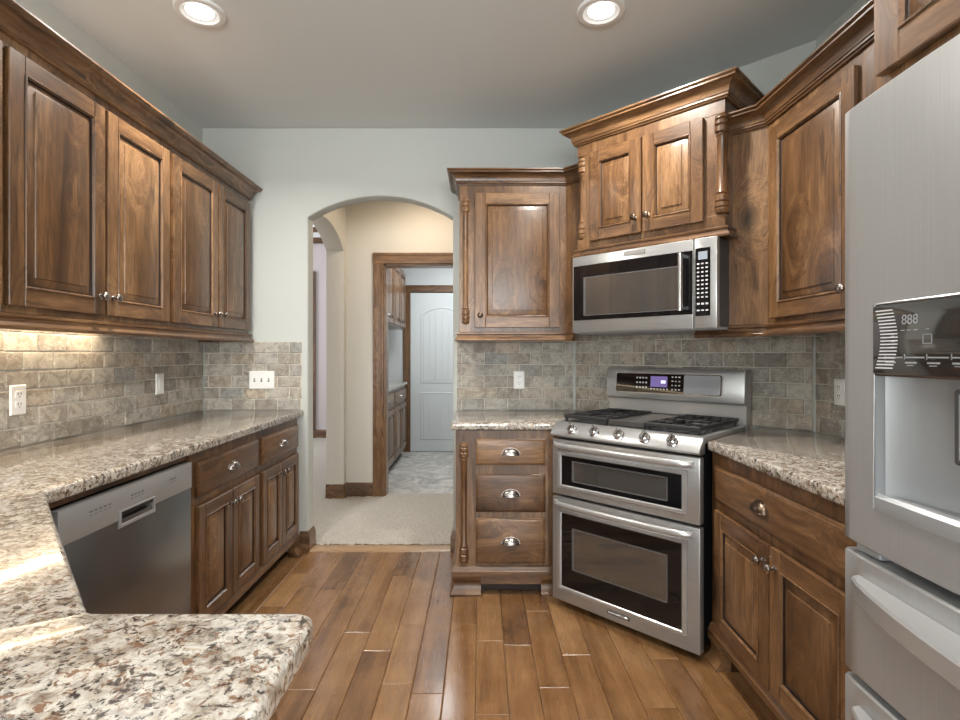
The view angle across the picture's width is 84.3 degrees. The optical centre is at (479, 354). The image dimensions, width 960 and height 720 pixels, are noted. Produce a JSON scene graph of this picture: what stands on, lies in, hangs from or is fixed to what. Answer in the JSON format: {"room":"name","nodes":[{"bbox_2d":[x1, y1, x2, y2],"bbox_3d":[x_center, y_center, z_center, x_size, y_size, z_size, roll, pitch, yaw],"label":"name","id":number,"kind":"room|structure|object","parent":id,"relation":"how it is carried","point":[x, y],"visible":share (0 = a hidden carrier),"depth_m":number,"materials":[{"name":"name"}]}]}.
{"room":"kitchen","nodes":[
{"label":"kitchen","id":0,"kind":"room"},
{"bbox_2d":[0,0,202,450],"bbox_3d":[-1.866,-0.102,-0.525,0.120,2.757,7.950,0,0,0],"label":"wall","id":1,"kind":"structure","parent":0,"point":[44,10],"depth_m":2.57,"materials":[{"name":"paint"}]},
{"bbox_2d":[0,40,1,303],"bbox_3d":[-1.613,-0.571,1.194,0.381,0.875,0.868,0,0,0],"label":"upper cabinet","id":2,"kind":"object","parent":1,"relation":"attached to","point":[0,40],"visible":1,"depth_m":1.61,"materials":[{"name":"brown wood"}]},
{"bbox_2d":[0,31,169,326],"bbox_3d":[-1.613,-0.571,2.067,0.381,0.875,0.874,0,0,0],"label":"upper cabinet","id":3,"kind":"object","parent":1,"relation":"attached to","point":[86,186],"visible":1,"depth_m":1.91,"materials":[{"name":"brown wood"}]},
{"bbox_2d":[0,311,253,341],"bbox_3d":[-1.618,-0.107,2.082,0.336,0.052,2.643,0,0,0],"label":"rail","id":4,"kind":"object","parent":3,"relation":"attached to","point":[8,320],"visible":1,"depth_m":2.07,"materials":[{"name":"brown wood"}]},
{"bbox_2d":[0,329,202,449],"bbox_3d":[-1.800,0.118,1.919,0.012,0.482,3.038,0,0,0],"label":"backsplash","id":5,"kind":"structure","parent":1,"relation":"attached to","point":[76,383],"depth_m":2.44,"materials":[{"name":"tile"}]},
{"bbox_2d":[9,384,25,415],"bbox_3d":[-1.789,0.174,2.055,0.009,0.116,0.072,0,0,0],"label":"power outlet","id":6,"kind":"object","parent":5,"relation":"attached to","point":[17,393],"visible":1,"depth_m":2.05,"materials":[{"name":"white plastic"}]},
{"bbox_2d":[15,391,22,398],"bbox_3d":[-1.787,0.154,2.055,0.003,0.029,0.034,0,0,0],"label":"socket","id":7,"kind":"object","parent":6,"relation":"attached to","point":[18,394],"depth_m":2.05,"materials":[{"name":"grey plastic"}]},
{"bbox_2d":[15,401,22,408],"bbox_3d":[-1.787,0.194,2.055,0.003,0.029,0.034,0,0,0],"label":"socket","id":8,"kind":"object","parent":6,"relation":"attached to","point":[18,404],"depth_m":2.05,"materials":[{"name":"grey plastic"}]},
{"bbox_2d":[155,373,163,394],"bbox_3d":[-1.789,0.162,2.965,0.010,0.116,0.072,0,0,0],"label":"light switch","id":9,"kind":"object","parent":5,"relation":"attached to","point":[159,378],"visible":1,"depth_m":2.95,"materials":[{"name":"white plastic"}]},
{"bbox_2d":[167,144,249,333],"bbox_3d":[-1.613,-0.571,2.941,0.381,0.875,0.869,0,0,0],"label":"upper cabinet","id":10,"kind":"object","parent":1,"relation":"attached to","point":[210,219],"visible":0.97,"depth_m":2.83,"materials":[{"name":"brown wood"}]},
{"bbox_2d":[0,0,262,198],"bbox_3d":[-1.607,-1.037,2.101,0.391,0.078,2.682,0,0,0],"label":"crown molding","id":11,"kind":"structure","parent":10,"relation":"attached to","point":[18,23],"depth_m":2.05,"materials":[{"name":"brown wood"}]},
{"bbox_2d":[313,244,325,429],"bbox_3d":[-2.853,-0.673,8.210,3.294,3.900,0.120,0,0,0],"label":"wall","id":12,"kind":"structure","parent":0,"point":[319,251],"depth_m":8.15,"materials":[{"name":"paint"}]},
{"bbox_2d":[313,271,315,429],"bbox_3d":[-2.562,-0.070,8.124,0.075,2.425,0.049,0,0,0],"label":"trim","id":13,"kind":"structure","parent":12,"relation":"attached to","point":[314,272],"depth_m":8.10,"materials":[{"name":"grey paint"}]},
{"bbox_2d":[313,225,323,243],"bbox_3d":[-2.600,-2.138,8.127,1.800,0.850,0.045,0,0,0],"label":"window","id":14,"kind":"structure","parent":12,"relation":"in","point":[317,239],"depth_m":8.12,"materials":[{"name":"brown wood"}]},
{"bbox_2d":[313,430,325,437],"bbox_3d":[-2.935,1.212,8.142,3.130,0.130,0.016,0,0,0],"label":"baseboard","id":15,"kind":"structure","parent":12,"relation":"attached to","point":[316,433],"depth_m":8.13,"materials":[{"name":"brown wood"}]},
{"bbox_2d":[313,206,345,483],"bbox_3d":[-1.286,-0.673,5.332,0.160,3.900,3.535,0,0,0],"label":"wall","id":16,"kind":"structure","parent":0,"point":[331,227],"depth_m":4.70,"materials":[{"name":"paint"}]},
{"bbox_2d":[388,268,393,325],"bbox_3d":[-1.058,-0.693,5.385,0.289,0.740,0.910,0,0,0],"label":"upper cabinet","id":17,"kind":"object","parent":16,"relation":"attached to","point":[390,270],"visible":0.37,"depth_m":5.67,"materials":[{"name":"brown wood"}]},
{"bbox_2d":[203,128,574,550],"bbox_3d":[-0.113,-0.102,3.507,3.626,2.757,0.115,0,0,0],"label":"wall","id":18,"kind":"structure","parent":0,"point":[304,175],"depth_m":3.45,"materials":[{"name":"paint"}]},
{"bbox_2d":[204,341,301,409],"bbox_3d":[-1.476,0.135,3.444,0.636,0.448,0.012,0,0,0],"label":"backsplash","id":19,"kind":"structure","parent":18,"relation":"attached to","point":[227,365],"depth_m":3.44,"materials":[{"name":"tile"}]},
{"bbox_2d":[249,371,273,388],"bbox_3d":[-1.415,0.162,3.429,0.164,0.116,0.018,0,0,0],"label":"light switch","id":20,"kind":"object","parent":19,"relation":"attached to","point":[257,379],"visible":1,"depth_m":3.43,"materials":[{"name":"white plastic"}]},
{"bbox_2d":[299,526,315,551],"bbox_3d":[-1.138,1.212,3.499,0.068,0.130,0.131,0,0,0],"label":"baseboard","id":21,"kind":"structure","parent":18,"relation":"attached to","point":[307,542],"depth_m":3.44,"materials":[{"name":"brown wood"}]},
{"bbox_2d":[450,527,455,551],"bbox_3d":[-0.165,1.212,3.499,0.055,0.130,0.131,0,0,0],"label":"baseboard","id":22,"kind":"structure","parent":18,"relation":"attached to","point":[453,533],"depth_m":3.43,"materials":[{"name":"brown wood"}]},
{"bbox_2d":[447,163,579,342],"bbox_3d":[0.230,-0.576,3.184,0.840,0.990,0.528,0,0,0],"label":"upper cabinet","id":23,"kind":"object","parent":18,"relation":"attached to","point":[518,227],"visible":0.98,"depth_m":3.08,"materials":[{"name":"brown wood"}]},
{"bbox_2d":[457,341,572,409],"bbox_3d":[0.228,0.118,3.444,0.756,0.482,0.012,0,0,0],"label":"backsplash","id":24,"kind":"structure","parent":18,"relation":"attached to","point":[485,369],"depth_m":3.44,"materials":[{"name":"tile"}]},
{"bbox_2d":[513,371,524,388],"bbox_3d":[0.253,0.162,3.433,0.072,0.116,0.009,0,0,0],"label":"power outlet","id":25,"kind":"object","parent":24,"relation":"attached to","point":[518,376],"visible":1,"depth_m":3.43,"materials":[{"name":"white plastic"}]},
{"bbox_2d":[346,201,452,481],"bbox_3d":[-0.103,-0.102,4.830,2.206,2.757,0.120,0,0,0],"label":"wall","id":26,"kind":"structure","parent":0,"point":[371,226],"depth_m":4.77,"materials":[{"name":"paint"}]},
{"bbox_2d":[325,482,372,498],"bbox_3d":[-1.165,1.212,4.727,0.402,0.130,0.086,0,0,0],"label":"baseboard","id":27,"kind":"structure","parent":26,"relation":"attached to","point":[362,489],"depth_m":4.75,"materials":[{"name":"brown wood"}]},
{"bbox_2d":[372,253,452,496],"bbox_3d":[-0.452,0.180,4.820,1.024,2.194,0.160,0,0,0],"label":"trim","id":28,"kind":"structure","parent":26,"relation":"attached to","point":[381,262],"depth_m":4.75,"materials":[{"name":"brown wood"}]},
{"bbox_2d":[388,268,452,451],"bbox_3d":[-0.103,-0.102,7.040,2.206,2.757,0.120,0,0,0],"label":"wall","id":29,"kind":"structure","parent":0,"point":[414,276],"depth_m":6.98,"materials":[{"name":"paint"}]},
{"bbox_2d":[388,268,405,329],"bbox_3d":[-1.058,-0.693,6.306,0.289,0.740,0.928,0,0,0],"label":"upper cabinet","id":30,"kind":"object","parent":29,"relation":"attached to","point":[399,276],"visible":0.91,"depth_m":6.27,"materials":[{"name":"brown wood"}]},
{"bbox_2d":[403,285,452,451],"bbox_3d":[-0.500,0.179,6.965,1.024,2.195,0.030,0,0,0],"label":"trim","id":31,"kind":"structure","parent":29,"relation":"attached to","point":[409,288],"depth_m":6.96,"materials":[{"name":"brown wood"}]},
{"bbox_2d":[410,293,452,450],"bbox_3d":[-0.500,0.226,6.933,0.826,2.079,0.090,0,0,0],"label":"door","id":32,"kind":"structure","parent":29,"relation":"in","point":[431,314],"depth_m":6.95,"materials":[{"name":"grey paint"}]},
{"bbox_2d":[47,0,857,127],"bbox_3d":[0.847,-1.530,0.135,5.546,0.100,9.510,0,0,0],"label":"ceiling","id":33,"kind":"structure","parent":0,"point":[271,63],"depth_m":2.58,"materials":[{"name":"paint"}]},
{"bbox_2d":[172,0,225,27],"bbox_3d":[-1.205,-1.472,2.280,0.206,0.016,0.206,0,0,0],"label":"recessed light","id":34,"kind":"object","parent":33,"relation":"in","point":[204,13],"visible":1,"depth_m":2.27,"materials":[{"name":"white plastic"}]},
{"bbox_2d":[577,0,625,26],"bbox_3d":[0.520,-1.472,2.275,0.206,0.016,0.206,0,0,0],"label":"recessed light","id":35,"kind":"object","parent":33,"relation":"in","point":[593,13],"visible":1,"depth_m":2.27,"materials":[{"name":"white plastic"}]},
{"bbox_2d":[228,438,778,719],"bbox_3d":[-0.550,1.296,1.900,8.100,0.063,12.800,0,0,0],"label":"floor","id":36,"kind":"structure","parent":0,"point":[391,641],"depth_m":2.35,"materials":[{"name":"brown wood"}]},
{"bbox_2d":[50,462,191,613],"bbox_3d":[-1.452,0.853,1.800,0.586,0.842,0.678,0,0,0],"label":"dishwasher","id":37,"kind":"object","parent":36,"relation":"on","point":[127,545],"visible":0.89,"depth_m":1.79,"materials":[{"name":"silver metal"}]},
{"bbox_2d":[48,457,276,719],"bbox_3d":[-1.036,0.839,1.100,1.532,0.875,2.100,0,0,0],"label":"base cabinet","id":38,"kind":"object","parent":36,"relation":"on","point":[97,489],"visible":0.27,"depth_m":1.69,"materials":[{"name":"brown wood"}]},
{"bbox_2d":[0,410,312,719],"bbox_3d":[-1.015,0.379,1.698,1.578,0.040,3.497,0,0,0],"label":"countertop","id":39,"kind":"structure","parent":38,"relation":"on","point":[59,660],"depth_m":0.69,"materials":[{"name":"stone"}]},
{"bbox_2d":[177,432,259,613],"bbox_3d":[-1.464,0.839,2.482,0.677,0.872,0.653,0,0,0],"label":"base cabinet","id":40,"kind":"object","parent":36,"relation":"on","point":[225,479],"visible":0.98,"depth_m":2.42,"materials":[{"name":"brown wood"}]},
{"bbox_2d":[245,418,301,594],"bbox_3d":[-1.464,0.840,3.112,0.677,0.874,0.605,0,0,0],"label":"base cabinet","id":41,"kind":"object","parent":36,"relation":"on","point":[278,467],"visible":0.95,"depth_m":3.05,"materials":[{"name":"brown wood"}]},
{"bbox_2d":[310,545,449,552],"bbox_3d":[-0.648,1.276,3.495,0.920,0.011,0.122,0,0,0],"label":"threshold strip","id":42,"kind":"object","parent":36,"relation":"on","point":[317,548],"visible":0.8,"depth_m":3.48,"materials":[{"name":"brown wood"}]},
{"bbox_2d":[388,390,394,470],"bbox_3d":[-1.054,0.825,5.385,0.299,0.896,0.910,0,0,0],"label":"base cabinet","id":43,"kind":"object","parent":36,"relation":"on","point":[391,411],"visible":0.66,"depth_m":5.61,"materials":[{"name":"brown wood"}]},
{"bbox_2d":[389,385,405,468],"bbox_3d":[-1.054,0.825,6.306,0.299,0.896,0.928,0,0,0],"label":"base cabinet","id":44,"kind":"object","parent":36,"relation":"on","point":[399,406],"visible":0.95,"depth_m":6.25,"materials":[{"name":"brown wood"}]},
{"bbox_2d":[388,381,406,391],"bbox_3d":[-1.068,0.356,5.855,0.270,0.039,1.870,0,0,0],"label":"countertop","id":45,"kind":"structure","parent":44,"relation":"on","point":[392,385],"depth_m":6.22,"materials":[{"name":"stone"}]},
{"bbox_2d":[450,430,559,596],"bbox_3d":[0.157,0.840,3.105,0.636,0.874,0.650,0,0,0],"label":"base cabinet","id":46,"kind":"object","parent":36,"relation":"on","point":[504,540],"visible":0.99,"depth_m":2.81,"materials":[{"name":"brown wood"}]},
{"bbox_2d":[451,410,583,429],"bbox_3d":[0.342,0.379,3.126,0.994,0.040,0.642,0,0,0],"label":"countertop","id":47,"kind":"structure","parent":46,"relation":"on","point":[463,419],"depth_m":2.95,"materials":[{"name":"stone"}]},
{"bbox_2d":[551,367,750,654],"bbox_3d":[0.847,0.673,2.658,0.761,1.205,0.715,0,0,45],"label":"range","id":48,"kind":"object","parent":36,"relation":"on","point":[632,477],"visible":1,"depth_m":2.44,"materials":[{"name":"silver metal"}]},
{"bbox_2d":[636,377,646,387],"bbox_3d":[0.892,0.151,2.927,0.064,0.060,0.006,0,0,45],"label":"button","id":49,"kind":"object","parent":48,"relation":"attached to","point":[641,382],"depth_m":2.93,"materials":[{"name":"grey plastic"}]},
{"bbox_2d":[551,420,745,455],"bbox_3d":[0.820,0.378,2.631,0.761,0.074,0.542,0,0,45],"label":"control panel","id":50,"kind":"object","parent":48,"relation":"in","point":[665,441],"depth_m":2.42,"materials":[{"name":"silver metal"}]},
{"bbox_2d":[650,377,679,390],"bbox_3d":[0.988,0.150,2.830,0.007,0.072,0.165,0,0,-45],"label":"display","id":51,"kind":"object","parent":48,"relation":"attached to","point":[656,383],"depth_m":2.83,"materials":[{"name":"purple glass"}]},
{"bbox_2d":[705,452,856,719],"bbox_3d":[1.250,0.840,1.696,0.648,0.874,1.085,0,0,0],"label":"base cabinet","id":52,"kind":"object","parent":36,"relation":"on","point":[779,546],"visible":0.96,"depth_m":1.70,"materials":[{"name":"brown wood"}]},
{"bbox_2d":[708,427,844,506],"bbox_3d":[1.263,0.379,1.911,0.622,0.040,1.503,0,0,0],"label":"countertop","id":53,"kind":"structure","parent":52,"relation":"on","point":[810,461],"depth_m":1.90,"materials":[{"name":"stone"}]},
{"bbox_2d":[845,34,959,719],"bbox_3d":[1.119,0.387,0.649,0.877,1.779,0.910,0,0,0],"label":"refrigerator","id":54,"kind":"object","parent":36,"relation":"on","point":[902,141],"visible":1,"depth_m":0.95,"materials":[{"name":"grey metal"}]},
{"bbox_2d":[575,40,815,431],"bbox_3d":[1.097,-0.102,2.970,0.959,2.757,0.959,0,0,0],"label":"wall","id":55,"kind":"structure","parent":0,"point":[765,74],"depth_m":2.61,"materials":[{"name":"paint"}]},
{"bbox_2d":[559,66,764,258],"bbox_3d":[0.942,-0.872,2.749,0.924,0.698,0.524,0,0,45],"label":"upper cabinet","id":56,"kind":"object","parent":55,"relation":"attached to","point":[658,169],"visible":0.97,"depth_m":2.53,"materials":[{"name":"brown wood"}]},
{"bbox_2d":[573,236,728,335],"bbox_3d":[0.917,-0.317,2.724,0.757,0.407,0.540,0,0,45],"label":"microwave","id":57,"kind":"object","parent":56,"relation":"attached to","point":[680,287],"visible":0.98,"depth_m":2.51,"materials":[{"name":"silver metal"}]},
{"bbox_2d":[697,262,707,310],"bbox_3d":[0.984,-0.301,2.342,0.050,0.212,0.001,0,0,45],"label":"keypad","id":58,"kind":"object","parent":57,"relation":"attached to","point":[702,267],"depth_m":2.34,"materials":[{"name":"grey plastic"}]},
{"bbox_2d":[575,334,813,430],"bbox_3d":[1.093,0.108,2.966,1.340,0.501,0.012,0,0,45],"label":"backsplash","id":59,"kind":"structure","parent":55,"relation":"attached to","point":[781,367],"depth_m":2.75,"materials":[{"name":"tile"}]},
{"bbox_2d":[816,0,869,438],"bbox_3d":[1.637,-0.102,1.750,0.120,2.757,3.400,0,0,0],"label":"wall","id":60,"kind":"structure","parent":0,"point":[859,4],"depth_m":2.32,"materials":[{"name":"paint"}]},
{"bbox_2d":[694,0,873,337],"bbox_3d":[1.276,-0.576,1.837,0.596,0.990,1.385,0,0,0],"label":"upper cabinet","id":61,"kind":"object","parent":60,"relation":"attached to","point":[787,258],"visible":0.52,"depth_m":2.05,"materials":[{"name":"brown wood"}]},
{"bbox_2d":[815,332,844,437],"bbox_3d":[1.571,0.118,1.815,0.012,0.482,1.329,0,0,0],"label":"backsplash","id":62,"kind":"structure","parent":60,"relation":"attached to","point":[830,347],"depth_m":2.38,"materials":[{"name":"tile"}]},
{"bbox_2d":[834,378,844,405],"bbox_3d":[1.560,0.161,2.300,0.009,0.116,0.072,0,0,0],"label":"power outlet","id":63,"kind":"object","parent":62,"relation":"attached to","point":[839,384],"visible":0.98,"depth_m":2.29,"materials":[{"name":"white plastic"}]},
{"bbox_2d":[836,384,841,390],"bbox_3d":[1.558,0.141,2.300,0.003,0.029,0.034,0,0,0],"label":"socket","id":64,"kind":"object","parent":63,"relation":"attached to","point":[838,386],"depth_m":2.30,"materials":[{"name":"grey plastic"}]},
{"bbox_2d":[836,393,841,399],"bbox_3d":[1.558,0.180,2.300,0.003,0.029,0.034,0,0,0],"label":"socket","id":65,"kind":"object","parent":63,"relation":"attached to","point":[838,395],"depth_m":2.30,"materials":[{"name":"grey plastic"}]},
{"bbox_2d":[874,0,959,91],"bbox_3d":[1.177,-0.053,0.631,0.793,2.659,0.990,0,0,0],"label":"upper cabinet","id":66,"kind":"object","parent":60,"relation":"attached to","point":[906,32],"visible":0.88,"depth_m":1.02,"materials":[{"name":"brown wood"}]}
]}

